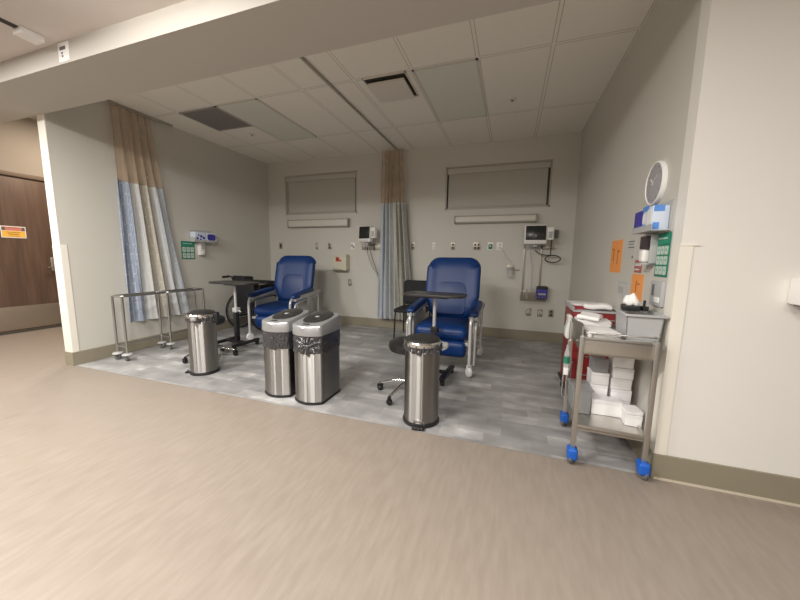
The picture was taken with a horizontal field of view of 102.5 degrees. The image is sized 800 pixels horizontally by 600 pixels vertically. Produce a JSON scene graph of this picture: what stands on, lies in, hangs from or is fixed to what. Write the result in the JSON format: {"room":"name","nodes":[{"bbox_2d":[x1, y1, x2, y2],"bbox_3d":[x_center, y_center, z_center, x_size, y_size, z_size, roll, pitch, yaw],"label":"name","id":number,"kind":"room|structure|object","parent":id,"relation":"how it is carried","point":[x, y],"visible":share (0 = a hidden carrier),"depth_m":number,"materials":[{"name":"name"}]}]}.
{"room":"hospital treatment area","nodes":[
{"label":"hospital treatment area","id":0,"kind":"room"},
{"bbox_2d":[0,118,43,176],"bbox_3d":[-6.112,-1.008,3.794,0.100,3.250,9.800,3,8,19],"label":"wall","id":1,"kind":"structure","parent":0,"point":[20,150],"depth_m":4.79,"materials":[{"name":"paint"}]},
{"bbox_2d":[0,170,61,335],"bbox_3d":[-5.752,-0.696,4.811,0.166,2.380,1.250,3,8,19],"label":"door","id":2,"kind":"structure","parent":1,"relation":"in","point":[29,299],"depth_m":4.91,"materials":[{"name":"wood"}]},
{"bbox_2d":[0,225,26,237],"bbox_3d":[-5.737,-1.008,4.767,0.006,0.170,0.260,3,8,19],"label":"door sign","id":3,"kind":"object","parent":2,"relation":"attached to","point":[6,231],"visible":1,"depth_m":4.76,"materials":[{"name":"orange paper"}]},
{"bbox_2d":[0,0,185,61],"bbox_3d":[-1.549,-1.498,-0.461,11.200,0.050,4.884,3,8,19],"label":"ceiling","id":4,"kind":"structure","parent":0,"point":[57,21],"depth_m":2.04,"materials":[{"name":"paint"}]},
{"bbox_2d":[0,18,44,44],"bbox_3d":[-2.635,-1.780,1.938,0.100,0.040,0.680,3,8,19],"label":"recessed light","id":5,"kind":"object","parent":4,"relation":"in","point":[22,32],"visible":1,"depth_m":2.17,"materials":[{"name":"white plastic"}]},
{"bbox_2d":[45,101,270,350],"bbox_3d":[-3.033,-1.096,4.803,0.117,3.250,3.236,3,8,19],"label":"wall","id":6,"kind":"structure","parent":0,"point":[207,185],"depth_m":4.10,"materials":[{"name":"paint"}]},
{"bbox_2d":[36,114,59,244],"bbox_3d":[-3.553,-1.200,3.246,0.121,1.264,0.007,3,8,19],"label":"trim","id":7,"kind":"structure","parent":6,"relation":"attached to","point":[41,122],"depth_m":3.24,"materials":[{"name":"paint"}]},
{"bbox_2d":[52,245,78,352],"bbox_3d":[-3.561,-0.009,3.424,0.127,1.145,0.061,3,8,19],"label":"trim","id":8,"kind":"structure","parent":6,"relation":"attached to","point":[60,252],"depth_m":3.40,"materials":[{"name":"plastic"}]},
{"bbox_2d":[64,351,74,365],"bbox_3d":[-3.581,0.634,3.479,0.141,0.145,0.012,3,8,19],"label":"baseboard","id":9,"kind":"structure","parent":6,"relation":"attached to","point":[69,356],"depth_m":3.47,"materials":[{"name":"rubber"}]},
{"bbox_2d":[73,316,254,364],"bbox_3d":[-3.018,0.456,4.912,0.012,0.145,3.086,3,8,19],"label":"baseboard","id":10,"kind":"structure","parent":6,"relation":"attached to","point":[89,355],"depth_m":4.00,"materials":[{"name":"rubber"}]},
{"bbox_2d":[181,241,194,258],"bbox_3d":[-3.050,-0.717,4.624,0.006,0.255,0.205,3,8,19],"label":"wall sign","id":11,"kind":"object","parent":6,"relation":"attached to","point":[187,247],"visible":0.98,"depth_m":4.62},
{"bbox_2d":[197,242,204,254],"bbox_3d":[-2.957,-0.765,4.786,0.075,0.190,0.080,3,8,19],"label":"dispenser","id":12,"kind":"object","parent":6,"relation":"attached to","point":[201,245],"visible":1,"depth_m":4.76,"materials":[{"name":"white plastic"}]},
{"bbox_2d":[189,229,216,242],"bbox_3d":[-2.927,-0.948,4.780,0.115,0.174,0.360,3,8,19],"label":"holder","id":13,"kind":"object","parent":6,"relation":"attached to","point":[192,239],"visible":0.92,"depth_m":4.71,"materials":[{"name":"grey plastic"}]},
{"bbox_2d":[190,232,205,239],"bbox_3d":[-2.956,-0.925,4.702,0.100,0.135,0.170,3,8,19],"label":"glove box","id":14,"kind":"object","parent":13,"relation":"in","point":[199,235],"visible":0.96,"depth_m":4.66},
{"bbox_2d":[206,233,215,240],"bbox_3d":[-2.898,-0.946,4.869,0.102,0.135,0.165,3,8,19],"label":"glove box","id":15,"kind":"object","parent":13,"relation":"in","point":[209,236],"visible":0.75,"depth_m":4.85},
{"bbox_2d":[0,0,557,122],"bbox_3d":[-0.714,-2.002,1.924,11.200,0.746,0.453,3,8,19],"label":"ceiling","id":16,"kind":"structure","parent":0,"point":[188,40],"depth_m":2.07,"materials":[{"name":"paint"}]},
{"bbox_2d":[57,40,69,62],"bbox_3d":[-2.400,-1.771,2.291,0.120,0.125,0.006,3,8,19],"label":"tag","id":17,"kind":"object","parent":16,"relation":"attached to","point":[63,47],"visible":1,"depth_m":2.29,"materials":[{"name":"plastic"}]},
{"bbox_2d":[109,0,656,163],"bbox_3d":[-0.481,-2.248,3.751,5.492,0.050,3.286,3,8,19],"label":"ceiling","id":18,"kind":"structure","parent":0,"point":[559,59],"depth_m":3.24,"materials":[{"name":"tile"}]},
{"bbox_2d":[105,100,172,126],"bbox_3d":[-3.233,-2.241,3.688,0.028,0.028,1.243,3,8,19],"label":"track","id":19,"kind":"object","parent":18,"relation":"attached to","point":[112,102],"visible":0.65,"depth_m":3.88,"materials":[{"name":"metal"}]},
{"bbox_2d":[109,101,189,322],"bbox_3d":[-3.157,-1.020,4.112,0.078,2.524,0.790,3,8,19],"label":"privacy curtain","id":20,"kind":"object","parent":19,"relation":"hanging from","point":[150,258],"visible":0.97,"depth_m":4.01,"materials":[{"name":"fabric"}]},
{"bbox_2d":[179,106,251,130],"bbox_3d":[-2.319,-2.287,4.072,0.580,0.008,0.580,3,8,19],"label":"ceiling vent","id":21,"kind":"object","parent":18,"relation":"in","point":[213,117],"visible":1,"depth_m":4.04,"materials":[{"name":"metal"}]},
{"bbox_2d":[215,98,316,140],"bbox_3d":[-1.663,-2.288,4.155,0.592,0.008,1.172,3,8,19],"label":"recessed light","id":22,"kind":"object","parent":18,"relation":"in","point":[254,112],"visible":1,"depth_m":4.04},
{"bbox_2d":[300,57,397,149],"bbox_3d":[-0.521,-2.207,3.712,0.028,0.028,3.036,3,8,19],"label":"track","id":23,"kind":"object","parent":18,"relation":"attached to","point":[303,59],"visible":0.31,"depth_m":3.42,"materials":[{"name":"metal"}]},
{"bbox_2d":[377,149,412,319],"bbox_3d":[-0.063,-1.025,5.205,0.640,2.709,0.130,3,8,19],"label":"privacy curtain","id":24,"kind":"object","parent":23,"relation":"hanging from","point":[394,259],"visible":0.93,"depth_m":5.21,"materials":[{"name":"fabric"}]},
{"bbox_2d":[362,71,418,102],"bbox_3d":[-0.084,-2.130,3.251,0.440,0.045,0.470,3,8,19],"label":"ceiling vent","id":25,"kind":"object","parent":18,"relation":"in","point":[397,86],"visible":1,"depth_m":3.17,"materials":[{"name":"metal"}]},
{"bbox_2d":[412,58,486,121],"bbox_3d":[0.578,-2.159,3.398,0.592,0.008,1.172,3,8,19],"label":"recessed light","id":26,"kind":"object","parent":18,"relation":"in","point":[454,90],"visible":1,"depth_m":3.26,"materials":[{"name":"plastic"}]},
{"bbox_2d":[0,323,799,599],"bbox_3d":[-0.791,0.938,2.201,11.200,0.050,9.800,3,8,19],"label":"floor","id":27,"kind":"structure","parent":0,"point":[113,486],"depth_m":1.63,"materials":[{"name":"laminate"}]},
{"bbox_2d":[110,288,204,360],"bbox_3d":[-3.006,0.258,4.101,0.264,0.746,1.114,3,8,18],"label":"frame","id":28,"kind":"object","parent":27,"relation":"on","point":[117,353],"visible":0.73,"depth_m":3.91,"materials":[{"name":"silver metal"}]},
{"bbox_2d":[185,309,219,375],"bbox_3d":[-2.037,0.423,3.310,0.302,0.650,0.295,6,9,34],"label":"bin","id":29,"kind":"object","parent":27,"relation":"on","point":[201,323],"visible":1,"depth_m":3.22,"materials":[{"name":"silver metal"}]},
{"bbox_2d":[182,315,237,363],"bbox_3d":[-2.230,0.438,3.760,0.567,0.500,0.542,-5,9,-37],"label":"stool","id":30,"kind":"object","parent":27,"relation":"on","point":[222,318],"visible":0.38,"depth_m":3.81,"materials":[{"name":"plastic"}]},
{"bbox_2d":[208,280,259,349],"bbox_3d":[-2.160,0.193,4.232,0.680,0.865,0.420,4,8,21],"label":"table","id":31,"kind":"object","parent":27,"relation":"on","point":[236,338],"visible":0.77,"depth_m":4.21,"materials":[{"name":"metal"}]},
{"bbox_2d":[222,275,279,329],"bbox_3d":[-2.364,0.018,5.440,0.590,0.896,1.041,4,8,23],"label":"wheelchair","id":32,"kind":"object","parent":27,"relation":"on","point":[242,291],"visible":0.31,"depth_m":5.12,"materials":[{"name":"black metal"}]},
{"bbox_2d":[254,280,273,283],"bbox_3d":[-2.341,-0.309,5.393,0.540,0.047,0.220,4,8,23],"label":"armrest","id":33,"kind":"object","parent":32,"relation":"on","point":[260,281],"visible":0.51,"depth_m":5.26,"materials":[{"name":"black plastic"}]},
{"bbox_2d":[246,255,319,339],"bbox_3d":[-1.755,-0.068,4.910,0.794,1.220,0.955,2,8,11],"label":"recliner chair","id":34,"kind":"object","parent":27,"relation":"on","point":[294,275],"visible":0.78,"depth_m":5.07,"materials":[{"name":"blue leather"}]},
{"bbox_2d":[262,308,308,397],"bbox_3d":[-1.021,0.456,2.893,0.284,0.720,0.403,3,8,19],"label":"bin","id":35,"kind":"object","parent":27,"relation":"on","point":[277,329],"visible":0.78,"depth_m":2.73,"materials":[{"name":"silver metal"}]},
{"bbox_2d":[293,311,339,404],"bbox_3d":[-0.713,0.478,2.760,0.284,0.720,0.408,3,8,19],"label":"bin","id":36,"kind":"object","parent":27,"relation":"on","point":[316,336],"visible":1,"depth_m":2.62,"materials":[{"name":"silver metal"}]},
{"bbox_2d":[75,365,649,476],"bbox_3d":[-1.053,0.856,2.641,5.225,0.011,0.008,3,8,19],"label":"trim","id":37,"kind":"structure","parent":27,"relation":"on","point":[75,365],"depth_m":2.29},
{"bbox_2d":[377,336,405,404],"bbox_3d":[0.101,0.591,2.837,0.542,0.500,0.567,-1,8,-17],"label":"stool","id":38,"kind":"object","parent":27,"relation":"on","point":[396,344],"visible":0.32,"depth_m":2.73,"materials":[{"name":"plastic"}]},
{"bbox_2d":[393,280,429,337],"bbox_3d":[0.201,0.141,4.922,0.472,0.859,0.508,3,8,19],"label":"chair","id":39,"kind":"object","parent":27,"relation":"on","point":[409,285],"visible":0.61,"depth_m":5.07,"materials":[{"name":"black fabric"}]},
{"bbox_2d":[403,333,448,430],"bbox_3d":[0.159,0.577,2.369,0.301,0.650,0.294,-5,9,-36],"label":"bin","id":40,"kind":"object","parent":27,"relation":"on","point":[422,350],"visible":1,"depth_m":2.27,"materials":[{"name":"silver metal"}]},
{"bbox_2d":[404,291,466,385],"bbox_3d":[0.341,0.361,3.230,0.620,0.860,0.420,4,8,23],"label":"table","id":41,"kind":"object","parent":27,"relation":"on","point":[434,329],"visible":0.66,"depth_m":3.17,"materials":[{"name":"laminate"}]},
{"bbox_2d":[406,257,484,376],"bbox_3d":[0.548,0.118,3.724,0.794,1.220,0.955,3,8,19],"label":"recliner chair","id":42,"kind":"object","parent":27,"relation":"on","point":[456,318],"visible":0.82,"depth_m":3.84,"materials":[{"name":"blue leather"}]},
{"bbox_2d":[558,300,615,396],"bbox_3d":[1.584,0.451,2.789,0.351,0.830,0.534,3,8,19],"label":"cart","id":43,"kind":"object","parent":27,"relation":"on","point":[569,309],"visible":0.3,"depth_m":2.64,"materials":[{"name":"paint"}]},
{"bbox_2d":[564,314,572,338],"bbox_3d":[1.399,0.217,2.667,0.056,0.200,0.117,3,8,19],"label":"bag","id":44,"kind":"object","parent":43,"relation":"hanging from","point":[569,316],"visible":0.79,"depth_m":2.63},
{"bbox_2d":[569,302,591,305],"bbox_3d":[1.653,0.040,2.865,0.220,0.020,0.180,3,8,15],"label":"paper pad","id":45,"kind":"object","parent":43,"relation":"on","point":[571,303],"visible":0.37,"depth_m":2.86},
{"bbox_2d":[573,305,590,309],"bbox_3d":[1.551,0.065,2.693,0.180,0.012,0.140,4,8,25],"label":"folder","id":46,"kind":"object","parent":43,"relation":"on","point":[575,306],"visible":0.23,"depth_m":2.66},
{"bbox_2d":[583,303,612,309],"bbox_3d":[1.610,0.051,2.615,0.200,0.055,0.140,5,9,31],"label":"folded towel","id":47,"kind":"object","parent":46,"relation":"on","point":[593,306],"visible":1,"depth_m":2.57,"materials":[{"name":"fabric"}]},
{"bbox_2d":[560,318,661,479],"bbox_3d":[1.279,0.539,2.018,0.404,0.845,0.548,4,8,22],"label":"utility cart","id":48,"kind":"object","parent":27,"relation":"on","point":[620,348],"visible":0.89,"depth_m":1.81,"materials":[{"name":"metal"}]},
{"bbox_2d":[560,411,568,422],"bbox_3d":[1.200,0.854,2.344,0.054,0.068,0.072,4,8,22],"label":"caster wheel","id":49,"kind":"object","parent":48,"relation":"attached to","point":[564,416],"depth_m":2.32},
{"bbox_2d":[563,339,571,374],"bbox_3d":[1.101,0.374,2.117,0.041,0.242,0.039,3,8,19],"label":"spray bottle","id":50,"kind":"object","parent":48,"relation":"hanging from","point":[566,359],"visible":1,"depth_m":2.11,"materials":[{"name":"clear plastic"}]},
{"bbox_2d":[566,444,577,460],"bbox_3d":[1.024,0.907,1.911,0.054,0.068,0.072,4,8,22],"label":"caster","id":51,"kind":"object","parent":48,"relation":"attached to","point":[572,452],"depth_m":1.88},
{"bbox_2d":[567,378,593,413],"bbox_3d":[1.182,0.633,2.121,0.120,0.160,0.200,3,8,17],"label":"tote","id":52,"kind":"object","parent":48,"relation":"on","point":[586,391],"visible":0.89,"depth_m":2.04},
{"bbox_2d":[574,316,611,327],"bbox_3d":[1.267,0.155,2.124,0.204,0.054,0.172,4,8,23],"label":"paper stack","id":53,"kind":"object","parent":48,"relation":"on","point":[603,322],"visible":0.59,"depth_m":2.06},
{"bbox_2d":[577,311,602,321],"bbox_3d":[1.255,0.109,2.121,0.130,0.043,0.180,7,9,38],"label":"packet","id":54,"kind":"object","parent":53,"relation":"on","point":[589,316],"visible":1,"depth_m":2.07,"materials":[{"name":"paper"}]},
{"bbox_2d":[583,325,620,338],"bbox_3d":[1.169,0.191,1.889,0.175,0.040,0.211,3,8,16],"label":"paper stack","id":55,"kind":"object","parent":48,"relation":"on","point":[588,330],"visible":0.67,"depth_m":1.83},
{"bbox_2d":[566,394,643,441],"bbox_3d":[1.277,0.728,2.042,0.350,0.035,0.470,4,8,22],"label":"shelf","id":56,"kind":"object","parent":48,"relation":"attached to","point":[595,423],"depth_m":1.88,"materials":[{"name":"metal"}]},
{"bbox_2d":[590,394,622,417],"bbox_3d":[1.313,0.676,2.055,0.167,0.096,0.087,4,8,21],"label":"carton","id":57,"kind":"object","parent":48,"relation":"on","point":[601,405],"visible":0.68,"depth_m":2.02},
{"bbox_2d":[571,323,654,360],"bbox_3d":[1.284,0.240,1.979,0.350,0.100,0.470,4,8,22],"label":"tray","id":58,"kind":"object","parent":48,"relation":"on","point":[620,348],"depth_m":1.77,"materials":[{"name":"metal"}]},
{"bbox_2d":[620,408,642,426],"bbox_3d":[1.395,0.707,1.940,0.087,0.066,0.112,4,8,23],"label":"carton","id":59,"kind":"object","parent":48,"relation":"on","point":[627,419],"visible":0.74,"depth_m":1.89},
{"bbox_2d":[621,404,643,415],"bbox_3d":[1.394,0.661,1.935,0.085,0.020,0.102,3,8,14],"label":"carton","id":60,"kind":"object","parent":59,"relation":"on","point":[628,409],"visible":1,"depth_m":1.92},
{"bbox_2d":[613,307,668,341],"bbox_3d":[1.371,0.142,1.856,0.194,0.152,0.274,4,8,22],"label":"storage bin","id":61,"kind":"object","parent":48,"relation":"on","point":[650,323],"visible":0.88,"depth_m":1.76,"materials":[{"name":"grey plastic"}]},
{"bbox_2d":[620,293,640,311],"bbox_3d":[1.351,0.009,1.879,0.084,0.103,0.090,5,8,27],"label":"tissue box","id":62,"kind":"object","parent":61,"relation":"on","point":[631,303],"visible":1,"depth_m":1.85,"materials":[{"name":"paper"}]},
{"bbox_2d":[640,300,648,311],"bbox_3d":[1.415,0.033,1.859,0.032,0.062,0.040,2,7,9],"label":"clip","id":63,"kind":"object","parent":61,"relation":"on","point":[644,307],"visible":0.93,"depth_m":1.85,"materials":[{"name":"plastic"}]},
{"bbox_2d":[635,458,650,475],"bbox_3d":[1.349,0.929,1.782,0.054,0.068,0.072,4,8,22],"label":"caster","id":64,"kind":"object","parent":48,"relation":"attached to","point":[642,466],"depth_m":1.76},
{"bbox_3d":[1.441,0.680,2.136,0.114,0.070,0.122,4,8,20],"label":"carton","id":65,"kind":"object","parent":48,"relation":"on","visible":0},
{"bbox_2d":[607,385,631,401],"bbox_3d":[1.446,0.609,2.127,0.114,0.070,0.122,3,8,18],"label":"carton","id":66,"kind":"object","parent":65,"relation":"on","point":[624,395],"visible":0.46,"depth_m":2.07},
{"bbox_2d":[608,375,631,390],"bbox_3d":[1.444,0.536,2.121,0.114,0.070,0.122,4,8,20],"label":"carton","id":67,"kind":"object","parent":66,"relation":"on","point":[615,383],"visible":0.56,"depth_m":2.07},
{"bbox_2d":[608,363,634,379],"bbox_3d":[1.447,0.465,2.107,0.114,0.070,0.122,3,8,18],"label":"carton","id":68,"kind":"object","parent":67,"relation":"on","point":[615,372],"visible":0.61,"depth_m":2.06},
{"bbox_2d":[608,357,634,368],"bbox_3d":[1.446,0.393,2.100,0.114,0.070,0.122,4,8,20],"label":"carton","id":69,"kind":"object","parent":68,"relation":"on","point":[614,361],"visible":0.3,"depth_m":2.05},
{"bbox_3d":[1.324,0.670,2.175,0.102,0.078,0.117,4,8,21],"label":"carton","id":70,"kind":"object","parent":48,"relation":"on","visible":0},
{"bbox_2d":[586,379,607,395],"bbox_3d":[1.325,0.589,2.165,0.102,0.078,0.117,3,8,19],"label":"carton","id":71,"kind":"object","parent":70,"relation":"on","point":[598,389],"visible":0.56,"depth_m":2.11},
{"bbox_2d":[587,367,609,384],"bbox_3d":[1.326,0.509,2.154,0.102,0.078,0.117,3,8,17],"label":"carton","id":72,"kind":"object","parent":71,"relation":"on","point":[601,378],"visible":0.84,"depth_m":2.10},
{"bbox_2d":[589,354,609,372],"bbox_3d":[1.325,0.424,2.144,0.090,0.085,0.116,3,8,16],"label":"case","id":73,"kind":"object","parent":72,"relation":"on","point":[597,363],"visible":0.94,"depth_m":2.10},
{"bbox_2d":[267,133,581,332],"bbox_3d":[0.009,-1.130,5.393,5.492,3.250,0.150,3,8,19],"label":"wall","id":74,"kind":"structure","parent":0,"point":[423,177],"depth_m":5.04,"materials":[{"name":"paint"}]},
{"bbox_2d":[287,218,349,227],"bbox_3d":[-1.472,-1.373,5.745,1.242,0.146,0.090,3,8,19],"label":"wall light","id":75,"kind":"object","parent":74,"relation":"attached to","point":[344,222],"visible":1,"depth_m":5.70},
{"bbox_2d":[285,170,356,214],"bbox_3d":[-1.409,-1.895,5.768,1.467,0.699,0.124,3,8,19],"label":"window","id":76,"kind":"structure","parent":74,"relation":"in","point":[355,211],"depth_m":5.67,"materials":[{"name":"paint"}]},
{"bbox_2d":[286,172,355,213],"bbox_3d":[-1.419,-1.893,5.739,1.415,0.649,0.055,3,8,19],"label":"roller blind","id":77,"kind":"object","parent":76,"relation":"attached to","point":[325,193],"visible":0.91,"depth_m":5.73,"materials":[{"name":"fabric"}]},
{"bbox_2d":[333,254,349,270],"bbox_3d":[-1.043,-0.661,5.670,0.280,0.284,0.120,3,8,19],"label":"box","id":78,"kind":"object","parent":74,"relation":"attached to","point":[341,262],"visible":1,"depth_m":5.62,"materials":[{"name":"beige plastic"}]},
{"bbox_2d":[362,242,379,249],"bbox_3d":[-0.527,-0.914,5.418,0.340,0.140,0.200,3,8,19],"label":"bracket","id":79,"kind":"object","parent":74,"relation":"attached to","point":[372,246],"visible":0.87,"depth_m":5.46,"materials":[{"name":"metal"}]},
{"bbox_2d":[358,226,376,241],"bbox_3d":[-0.533,-1.089,5.297,0.335,0.263,0.100,6,9,32],"label":"patient monitor","id":80,"kind":"object","parent":79,"relation":"attached to","point":[366,233],"visible":1,"depth_m":5.26,"materials":[{"name":"white plastic"}]},
{"bbox_2d":[366,246,378,277],"bbox_3d":[-0.469,-0.627,5.466,0.238,0.624,0.077,-1,8,-12],"label":"cable","id":81,"kind":"object","parent":79,"relation":"hanging from","point":[369,246],"visible":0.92,"depth_m":5.46,"materials":[{"name":"grey plastic"}]},
{"bbox_2d":[309,313,562,342],"bbox_3d":[-0.054,0.418,5.522,5.201,0.145,0.012,3,8,19],"label":"baseboard","id":82,"kind":"structure","parent":74,"relation":"attached to","point":[486,331],"depth_m":5.00,"materials":[{"name":"rubber"}]},
{"bbox_2d":[473,242,480,249],"bbox_3d":[1.184,-0.828,4.939,0.110,0.116,0.011,3,8,19],"label":"wall outlet","id":83,"kind":"object","parent":74,"relation":"attached to","point":[476,245],"visible":1,"depth_m":4.94,"materials":[{"name":"plastic"}]},
{"bbox_2d":[454,213,537,223],"bbox_3d":[1.402,-1.205,4.775,1.182,0.119,0.090,3,8,19],"label":"wall light","id":84,"kind":"object","parent":74,"relation":"attached to","point":[514,218],"visible":1,"depth_m":4.73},
{"bbox_2d":[445,159,552,209],"bbox_3d":[1.438,-1.692,4.811,1.505,0.645,0.124,3,8,19],"label":"window","id":85,"kind":"structure","parent":74,"relation":"in","point":[551,160],"depth_m":4.74,"materials":[{"name":"paint"}]},
{"bbox_2d":[448,161,550,208],"bbox_3d":[1.429,-1.690,4.782,1.453,0.595,0.055,3,8,19],"label":"roller blind","id":86,"kind":"object","parent":85,"relation":"attached to","point":[522,184],"visible":1,"depth_m":4.76,"materials":[{"name":"fabric"}]},
{"bbox_2d":[496,242,502,249],"bbox_3d":[1.500,-0.809,4.832,0.090,0.116,0.011,3,8,19],"label":"wall outlet","id":87,"kind":"object","parent":74,"relation":"attached to","point":[499,244],"visible":1,"depth_m":4.83,"materials":[{"name":"beige plastic"}]},
{"bbox_2d":[506,265,518,273],"bbox_3d":[1.623,-0.561,4.760,0.294,0.439,0.126,3,8,19],"label":"canister","id":88,"kind":"object","parent":74,"relation":"attached to","point":[510,268],"visible":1,"depth_m":4.80,"materials":[{"name":"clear plastic"}]},
{"bbox_2d":[520,290,545,301],"bbox_3d":[1.951,-0.050,4.701,0.360,0.160,0.144,3,8,19],"label":"wire basket","id":89,"kind":"object","parent":74,"relation":"attached to","point":[527,295],"visible":0.84,"depth_m":4.75,"materials":[{"name":"metal"}]},
{"bbox_2d":[536,286,547,298],"bbox_3d":[2.052,-0.107,4.646,0.150,0.190,0.092,3,8,19],"label":"pressure cuff","id":90,"kind":"object","parent":89,"relation":"in","point":[540,290],"visible":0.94,"depth_m":4.61,"materials":[{"name":"blue fabric"}]},
{"bbox_2d":[521,230,558,296],"bbox_3d":[2.000,-0.495,4.599,0.440,1.010,0.200,3,8,19],"label":"bracket","id":91,"kind":"object","parent":74,"relation":"attached to","point":[541,247],"visible":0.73,"depth_m":4.67,"materials":[{"name":"metal"}]},
{"bbox_2d":[524,225,553,244],"bbox_3d":[1.924,-0.904,4.454,0.375,0.264,0.107,3,8,16],"label":"patient monitor","id":92,"kind":"object","parent":91,"relation":"attached to","point":[533,234],"visible":1,"depth_m":4.42,"materials":[{"name":"white plastic"}]},
{"bbox_2d":[530,240,560,295],"bbox_3d":[2.066,-0.481,4.593,0.411,0.895,0.045,4,8,20],"label":"cable bundle","id":93,"kind":"object","parent":91,"relation":"hanging from","point":[551,240],"visible":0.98,"depth_m":4.56,"materials":[{"name":"black plastic"}]},
{"bbox_2d":[537,309,542,316],"bbox_3d":[2.071,0.192,4.755,0.072,0.116,0.022,3,8,19],"label":"plate","id":94,"kind":"object","parent":74,"relation":"attached to","point":[539,311],"visible":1,"depth_m":4.76,"materials":[{"name":"metal"}]},
{"bbox_2d":[548,309,553,316],"bbox_3d":[2.215,0.195,4.712,0.072,0.116,0.011,3,8,19],"label":"wall outlet","id":95,"kind":"object","parent":74,"relation":"attached to","point":[550,311],"visible":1,"depth_m":4.71,"materials":[{"name":"plastic"}]},
{"bbox_2d":[569,0,701,431],"bbox_3d":[2.052,-0.808,3.138,0.150,3.250,3.136,3,8,19],"label":"wall","id":96,"kind":"structure","parent":0,"point":[640,120],"depth_m":2.36,"materials":[{"name":"paint"}]},
{"bbox_2d":[609,239,623,272],"bbox_3d":[1.778,-0.359,2.644,0.002,0.260,0.290,3,8,19],"label":"paper notice","id":97,"kind":"object","parent":96,"relation":"attached to","point":[617,246],"visible":1,"depth_m":2.63,"materials":[{"name":"orange"}]},
{"bbox_2d":[616,279,628,297],"bbox_3d":[1.697,-0.088,2.450,0.002,0.130,0.260,3,8,19],"label":"paper notice","id":98,"kind":"object","parent":96,"relation":"attached to","point":[622,285],"visible":0.95,"depth_m":2.44,"materials":[{"name":"white paper"}]},
{"bbox_2d":[618,282,627,293],"bbox_3d":[1.697,-0.092,2.450,0.001,0.086,0.208,3,8,19],"label":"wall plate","id":99,"kind":"object","parent":98,"relation":"attached to","point":[622,286],"depth_m":2.43,"materials":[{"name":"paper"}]},
{"bbox_2d":[627,238,635,258],"bbox_3d":[1.669,-0.369,2.318,0.002,0.140,0.150,3,8,19],"label":"paper notice","id":100,"kind":"object","parent":96,"relation":"attached to","point":[632,242],"visible":1,"depth_m":2.31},
{"bbox_2d":[630,274,643,301],"bbox_3d":[1.605,-0.087,2.178,0.002,0.175,0.210,3,8,19],"label":"paper notice","id":101,"kind":"object","parent":96,"relation":"attached to","point":[637,279],"visible":0.93,"depth_m":2.16,"materials":[{"name":"orange"}]},
{"bbox_2d":[634,260,641,272],"bbox_3d":[1.612,-0.228,2.174,0.002,0.085,0.130,3,8,19],"label":"sticker","id":102,"kind":"object","parent":96,"relation":"attached to","point":[637,268],"visible":0.79,"depth_m":2.18,"materials":[{"name":"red paper"}]},
{"bbox_2d":[626,439,653,465],"bbox_3d":[1.911,0.742,3.241,0.012,0.145,3.074,3,8,19],"label":"baseboard","id":103,"kind":"structure","parent":96,"relation":"attached to","point":[635,445],"depth_m":1.97,"materials":[{"name":"rubber"}]},
{"bbox_2d":[634,234,658,264],"bbox_3d":[1.507,-0.306,1.962,0.075,0.178,0.118,3,8,19],"label":"soap dispenser","id":104,"kind":"object","parent":96,"relation":"attached to","point":[648,244],"visible":1,"depth_m":1.93,"materials":[{"name":"grey plastic"}]},
{"bbox_2d":[631,199,674,233],"bbox_3d":[1.488,-0.484,1.903,0.092,0.165,0.310,3,8,19],"label":"holder","id":105,"kind":"object","parent":96,"relation":"attached to","point":[647,229],"visible":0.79,"depth_m":1.80,"materials":[{"name":"grey plastic"}]},
{"bbox_2d":[634,211,643,227],"bbox_3d":[1.510,-0.481,1.970,0.081,0.130,0.140,3,8,19],"label":"glove box","id":106,"kind":"object","parent":105,"relation":"in","point":[638,216],"visible":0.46,"depth_m":1.98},
{"bbox_2d":[642,204,669,228],"bbox_3d":[1.467,-0.471,1.846,0.082,0.140,0.142,3,8,19],"label":"glove box","id":107,"kind":"object","parent":105,"relation":"in","point":[656,215],"visible":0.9,"depth_m":1.79,"materials":[{"name":"white cardboard"}]},
{"bbox_2d":[645,160,667,205],"bbox_3d":[1.552,-0.709,1.954,0.029,0.260,0.260,3,8,19],"label":"wall clock","id":108,"kind":"object","parent":96,"relation":"attached to","point":[656,182],"visible":0.99,"depth_m":1.92,"materials":[{"name":"white plastic"}]},
{"bbox_2d":[649,280,665,306],"bbox_3d":[1.479,-0.038,1.850,0.026,0.140,0.150,3,8,19],"label":"dispenser","id":109,"kind":"object","parent":96,"relation":"attached to","point":[658,288],"visible":1,"depth_m":1.82,"materials":[{"name":"grey plastic"}]},
{"bbox_2d":[654,231,672,277],"bbox_3d":[1.495,-0.257,1.829,0.006,0.250,0.165,3,8,19],"label":"wall sign","id":110,"kind":"object","parent":96,"relation":"attached to","point":[664,241],"visible":1,"depth_m":1.81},
{"bbox_2d":[649,0,799,477],"bbox_3d":[3.054,-0.405,1.118,3.381,3.000,0.100,3,8,19],"label":"wall","id":111,"kind":"structure","parent":0,"point":[736,402],"depth_m":1.56,"materials":[{"name":"paint"}]},
{"bbox_2d":[650,245,699,454],"bbox_3d":[1.469,0.283,1.727,0.082,1.143,0.067,3,8,19],"label":"trim","id":112,"kind":"structure","parent":111,"relation":"attached to","point":[682,254],"depth_m":1.71,"materials":[{"name":"plastic"}]},
{"bbox_2d":[650,453,799,503],"bbox_3d":[3.011,1.016,1.252,3.393,0.145,0.012,3,8,19],"label":"baseboard","id":113,"kind":"structure","parent":111,"relation":"attached to","point":[718,476],"depth_m":1.68,"materials":[{"name":"rubber"}]},
{"bbox_2d":[653,476,799,506],"bbox_3d":[3.013,1.083,1.252,3.381,0.012,0.006,3,8,19],"label":"trim","id":114,"kind":"structure","parent":111,"relation":"attached to","point":[657,478],"depth_m":1.68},
{"bbox_2d":[787,278,799,306],"bbox_3d":[1.966,-0.026,1.435,0.290,0.133,0.100,3,8,19],"label":"dispenser","id":115,"kind":"object","parent":111,"relation":"attached to","point":[794,290],"visible":1,"depth_m":1.49,"materials":[{"name":"white plastic"}]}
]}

